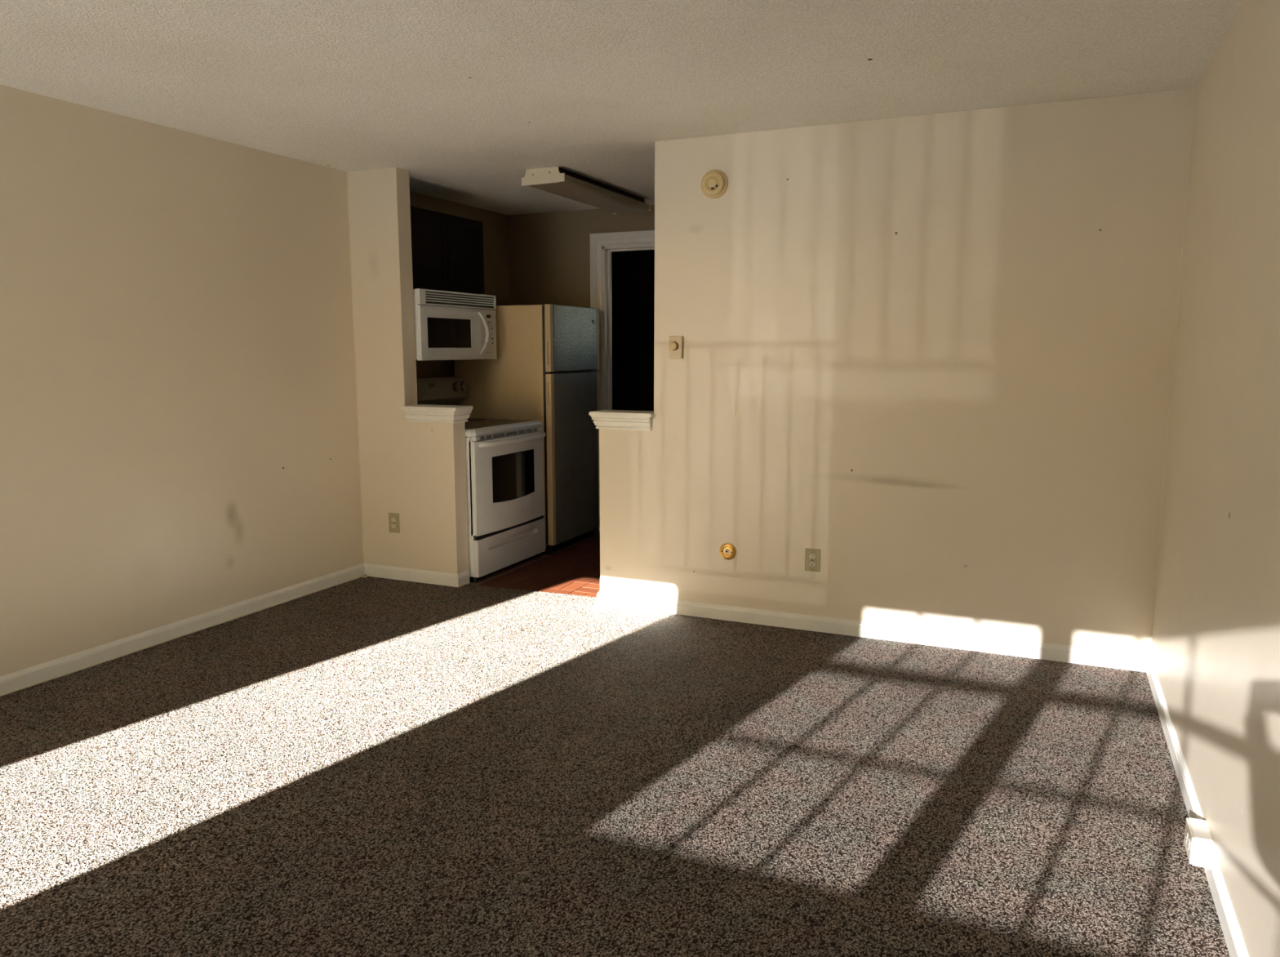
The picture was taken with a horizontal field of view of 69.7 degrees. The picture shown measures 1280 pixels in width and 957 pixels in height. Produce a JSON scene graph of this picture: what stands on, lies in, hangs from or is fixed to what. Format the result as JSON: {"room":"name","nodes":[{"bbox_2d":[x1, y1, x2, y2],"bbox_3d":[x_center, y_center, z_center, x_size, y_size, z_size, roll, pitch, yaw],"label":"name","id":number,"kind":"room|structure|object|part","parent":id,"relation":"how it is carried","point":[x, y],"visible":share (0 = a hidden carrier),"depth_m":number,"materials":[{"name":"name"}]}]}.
{"room":"empty living room","nodes":[
{"label":"empty living room","id":0,"kind":"room"},
{"bbox_2d":[0,84,364,676],"bbox_3d":[-2.996,-0.212,2.901,0.124,2.460,6.240,3,9,24],"label":"wall","id":1,"kind":"structure","parent":0,"point":[180,431],"depth_m":4.35,"materials":[{"name":"beige paint"}]},
{"bbox_2d":[0,563,367,696],"bbox_3d":[-2.936,0.952,3.039,0.014,0.077,6.000,3,9,24],"label":"baseboard","id":2,"kind":"structure","parent":1,"relation":"attached to","point":[19,679],"depth_m":4.44,"materials":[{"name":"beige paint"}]},
{"bbox_2d":[409,191,509,378],"bbox_3d":[-1.418,-0.735,6.606,0.100,2.460,1.880,3,9,24],"label":"wall","id":3,"kind":"structure","parent":0,"point":[495,239],"depth_m":6.94,"materials":[{"name":"paint"}]},
{"bbox_2d":[409,205,484,293],"bbox_3d":[-1.402,-1.448,5.913,0.405,0.475,0.810,3,9,24],"label":"upper cabinet","id":4,"kind":"object","parent":3,"relation":"attached to","point":[447,250],"visible":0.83,"depth_m":5.82,"materials":[{"name":"brown wood"}]},
{"bbox_3d":[-1.313,-1.411,5.655,0.018,0.471,0.400,3,9,24],"label":"door","id":5,"kind":"part","parent":4,"relation":"part of","materials":[{"name":"brown wood"}]},
{"bbox_3d":[-1.302,-1.411,5.651,0.006,0.471,0.400,3,9,24],"label":"door frame","id":6,"kind":"part","parent":4,"relation":"part of","materials":[{"name":"brown wood"}]},
{"bbox_2d":[413,288,497,359],"bbox_3d":[-1.344,-0.983,5.944,0.539,0.424,0.837,3,9,24],"label":"microwave oven","id":7,"kind":"object","parent":4,"relation":"attached to","point":[449,325],"visible":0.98,"depth_m":5.79,"materials":[{"name":"white plastic"}]},
{"bbox_3d":[-1.185,-0.914,5.774,0.018,0.322,0.642,3,9,24],"label":"door","id":8,"kind":"part","parent":7,"relation":"part of","materials":[{"name":"white plastic"}]},
{"bbox_3d":[-1.147,-1.135,5.832,0.017,0.092,0.834,3,9,24],"label":"grille frame","id":9,"kind":"part","parent":7,"relation":"part of","materials":[{"name":"white plastic"}]},
{"bbox_3d":[-1.027,-0.956,6.055,0.026,0.278,0.082,8,11,44],"label":"handle","id":10,"kind":"part","parent":7,"relation":"part of","materials":[{"name":"white plastic"}]},
{"bbox_3d":[-1.018,-0.967,6.153,0.013,0.322,0.186,3,9,24],"label":"control panel","id":11,"kind":"part","parent":7,"relation":"part of","materials":[{"name":"white plastic"}]},
{"bbox_3d":[-1.149,-1.463,6.021,0.018,0.471,0.400,3,9,24],"label":"door","id":12,"kind":"part","parent":4,"relation":"part of","materials":[{"name":"brown wood"}]},
{"bbox_3d":[-1.138,-1.462,6.016,0.006,0.471,0.400,3,9,24],"label":"door frame","id":13,"kind":"part","parent":4,"relation":"part of","materials":[{"name":"brown wood"}]},
{"bbox_2d":[507,204,654,410],"bbox_3d":[0.502,-0.903,7.646,3.600,2.620,1.800,3,9,24],"label":"wall","id":14,"kind":"structure","parent":0,"point":[549,252],"depth_m":7.18,"materials":[{"name":"paint"}]},
{"bbox_2d":[590,230,654,531],"bbox_3d":[0.086,-0.695,6.921,0.948,2.270,0.136,3,9,24],"label":"trim","id":15,"kind":"structure","parent":14,"relation":"attached to","point":[602,244],"depth_m":6.93,"materials":[{"name":"beige paint"}]},
{"bbox_2d":[0,530,1230,956],"bbox_3d":[-0.300,0.895,3.884,4.510,0.050,9.720,3,9,24],"label":"floor","id":16,"kind":"structure","parent":0,"point":[369,766],"depth_m":2.93,"materials":[{"name":"carpet"}]},
{"bbox_2d":[416,376,545,582],"bbox_3d":[-1.089,-0.033,5.978,0.764,1.222,0.832,3,9,24],"label":"range","id":17,"kind":"object","parent":16,"relation":"on","point":[504,457],"visible":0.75,"depth_m":5.81,"materials":[{"name":"white metal"}]},
{"bbox_3d":[-1.246,-0.623,6.258,0.022,0.064,0.064,3,9,24],"label":"knob","id":18,"kind":"part","parent":17,"relation":"part of","materials":[{"name":"plastic"}]},
{"bbox_3d":[-1.211,-0.634,6.335,0.022,0.064,0.064,3,9,24],"label":"knob","id":19,"kind":"part","parent":17,"relation":"part of","materials":[{"name":"plastic"}]},
{"bbox_2d":[464,417,542,436],"bbox_3d":[-1.123,-0.340,5.950,0.670,0.045,0.832,3,9,24],"label":"cooktop","id":20,"kind":"object","parent":17,"relation":"in","point":[474,427],"depth_m":5.85,"materials":[{"name":"white metal"}]},
{"bbox_3d":[-0.824,0.011,5.865,0.066,0.568,0.814,3,9,24],"label":"oven door","id":21,"kind":"part","parent":17,"relation":"part of","materials":[{"name":"white metal"}]},
{"bbox_3d":[-0.843,-0.287,5.833,0.062,0.024,0.800,3,9,24],"label":"vent panel","id":22,"kind":"part","parent":17,"relation":"part of","materials":[{"name":"white metal"}]},
{"bbox_3d":[-0.826,0.435,5.924,0.030,0.228,0.810,3,9,24],"label":"drawer","id":23,"kind":"part","parent":17,"relation":"part of","materials":[{"name":"white plastic"}]},
{"bbox_3d":[-0.776,-0.248,5.811,0.082,0.034,0.788,3,9,24],"label":"handle","id":24,"kind":"part","parent":17,"relation":"part of","materials":[{"name":"white metal"}]},
{"bbox_2d":[453,303,599,554],"bbox_3d":[-0.802,-0.381,6.708,0.786,1.708,0.732,3,9,24],"label":"refrigerator","id":25,"kind":"object","parent":16,"relation":"on","point":[545,364],"visible":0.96,"depth_m":6.36,"materials":[{"name":"beige metal"}]},
{"bbox_3d":[-0.469,-0.985,6.473,0.041,0.447,0.730,3,9,24],"label":"freezer door","id":26,"kind":"part","parent":25,"relation":"part of","materials":[{"name":"metal"}]},
{"bbox_3d":[-0.468,-0.166,6.588,0.041,1.174,0.730,3,9,24],"label":"fridge door","id":27,"kind":"part","parent":25,"relation":"part of","materials":[{"name":"metal"}]},
{"bbox_2d":[0,0,1244,214],"bbox_3d":[-0.625,-1.490,2.711,4.830,0.120,8.200,3,9,24],"label":"ceiling","id":28,"kind":"structure","parent":0,"point":[465,97],"depth_m":3.40,"materials":[{"name":"paint"}]},
{"bbox_2d":[521,166,650,213],"bbox_3d":[-0.310,-1.826,5.865,0.284,0.092,1.246,3,9,24],"label":"fluorescent ceiling light","id":29,"kind":"object","parent":28,"relation":"attached to","point":[557,180],"visible":1,"depth_m":5.62,"materials":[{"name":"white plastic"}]},
{"bbox_3d":[-0.561,-1.746,5.304,0.284,0.091,0.004,3,9,24],"label":"plate","id":30,"kind":"part","parent":29,"relation":"part of","materials":[{"name":"beige metal"}]},
{"bbox_3d":[-0.059,-1.905,6.428,0.284,0.091,0.004,3,9,24],"label":"plate","id":31,"kind":"part","parent":29,"relation":"part of","materials":[{"name":"beige metal"}]},
{"bbox_2d":[347,88,1194,654],"bbox_3d":[0.276,-0.479,4.781,4.330,2.460,0.120,3,9,24],"label":"wall","id":32,"kind":"structure","parent":0,"point":[931,355],"depth_m":4.31,"materials":[{"name":"beige paint"}]},
{"bbox_2d":[388,512,399,533],"bbox_3d":[-1.502,0.271,5.611,0.080,0.122,0.008,3,9,24],"label":"wall outlet","id":33,"kind":"object","parent":32,"relation":"attached to","point":[393,517],"visible":1,"depth_m":5.61,"materials":[{"name":"beige plastic"}]},
{"bbox_2d":[364,563,469,586],"bbox_3d":[-1.383,0.582,5.656,0.714,0.077,0.118,3,9,24],"label":"baseboard","id":34,"kind":"structure","parent":32,"relation":"attached to","point":[453,580],"depth_m":5.58,"materials":[{"name":"beige paint"}]},
{"bbox_2d":[400,404,472,422],"bbox_3d":[-1.201,-0.384,5.454,0.382,0.092,0.202,3,9,24],"label":"trim","id":35,"kind":"structure","parent":32,"relation":"attached to","point":[420,412],"depth_m":5.38,"materials":[{"name":"beige paint"}]},
{"bbox_2d":[588,409,653,431],"bbox_3d":[-0.069,-0.315,4.958,0.364,0.092,0.202,3,9,24],"label":"trim","id":36,"kind":"structure","parent":32,"relation":"attached to","point":[629,420],"depth_m":4.88,"materials":[{"name":"beige paint"}]},
{"bbox_3d":[-0.071,-0.305,4.960,0.343,0.072,0.186,3,9,24],"label":"crown molding","id":37,"kind":"part","parent":36,"relation":"part of","materials":[{"name":"beige paint"}]},
{"bbox_2d":[669,336,683,358],"bbox_3d":[0.181,-0.671,4.709,0.070,0.115,0.037,3,9,24],"label":"thermostat","id":38,"kind":"object","parent":32,"relation":"attached to","point":[676,343],"visible":1,"depth_m":4.70,"materials":[{"name":"beige plastic"}]},
{"bbox_2d":[701,169,728,198],"bbox_3d":[0.360,-1.450,4.517,0.136,0.136,0.040,3,9,24],"label":"smoke detector","id":39,"kind":"object","parent":32,"relation":"attached to","point":[714,183],"visible":1,"depth_m":4.50,"materials":[{"name":"plastic"}]},
{"bbox_2d":[720,542,736,559],"bbox_3d":[0.453,0.378,4.750,0.089,0.089,0.012,3,9,24],"label":"round wall plate","id":40,"kind":"object","parent":32,"relation":"attached to","point":[727,550],"visible":1,"depth_m":4.75,"materials":[{"name":"gold metal"}]},
{"bbox_2d":[804,547,820,571],"bbox_3d":[0.858,0.406,4.574,0.076,0.114,0.008,3,9,24],"label":"wall outlet","id":41,"kind":"object","parent":32,"relation":"attached to","point":[812,556],"visible":1,"depth_m":4.57,"materials":[{"name":"beige plastic"}]},
{"bbox_2d":[808,560,815,566],"bbox_3d":[0.857,0.425,4.575,0.033,0.030,0.003,3,9,24],"label":"socket","id":42,"kind":"object","parent":41,"relation":"attached to","point":[811,563],"depth_m":4.57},
{"bbox_2d":[808,553,815,559],"bbox_3d":[0.857,0.387,4.569,0.033,0.030,0.003,3,9,24],"label":"socket","id":43,"kind":"object","parent":41,"relation":"attached to","point":[811,556],"depth_m":4.57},
{"bbox_2d":[596,590,1150,671],"bbox_3d":[1.018,0.728,4.604,2.696,0.077,0.118,3,9,24],"label":"baseboard","id":44,"kind":"structure","parent":32,"relation":"attached to","point":[983,643],"depth_m":4.46,"materials":[{"name":"beige paint"}]},
{"bbox_2d":[1149,0,1279,956],"bbox_3d":[1.069,0.036,1.119,0.124,2.460,6.240,3,9,24],"label":"wall","id":45,"kind":"structure","parent":0,"point":[1215,651],"depth_m":2.55,"materials":[{"name":"beige paint"}]},
{"bbox_2d":[1146,654,1248,956],"bbox_3d":[1.011,1.192,1.308,0.014,0.077,6.000,3,9,24],"label":"baseboard","id":46,"kind":"structure","parent":45,"relation":"attached to","point":[1235,944],"depth_m":2.69,"materials":[{"name":"beige paint"}]},
{"bbox_2d":[1183,817,1213,867],"bbox_3d":[1.541,1.006,2.539,0.052,0.083,0.118,3,9,24],"label":"baseboard outlet","id":47,"kind":"object","parent":45,"relation":"attached to","point":[1198,840],"visible":0.97,"depth_m":2.50,"materials":[{"name":"beige paint"}]},
{"bbox_2d":[1185,830,1187,843],"bbox_3d":[1.526,1.001,2.566,0.003,0.033,0.030,3,9,24],"label":"socket","id":48,"kind":"object","parent":47,"relation":"attached to","point":[1186,831],"depth_m":2.56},
{"bbox_2d":[1186,836,1189,850],"bbox_3d":[1.511,1.006,2.531,0.003,0.033,0.030,3,9,24],"label":"socket","id":49,"kind":"object","parent":47,"relation":"attached to","point":[1188,837],"depth_m":2.53,"materials":[{"name":"white plastic"}]},
{"bbox_3d":[1.522,1.004,2.547,0.006,0.080,0.118,3,9,24],"label":"plate","id":50,"kind":"part","parent":47,"relation":"part of","materials":[{"name":"white plastic"}]}
]}

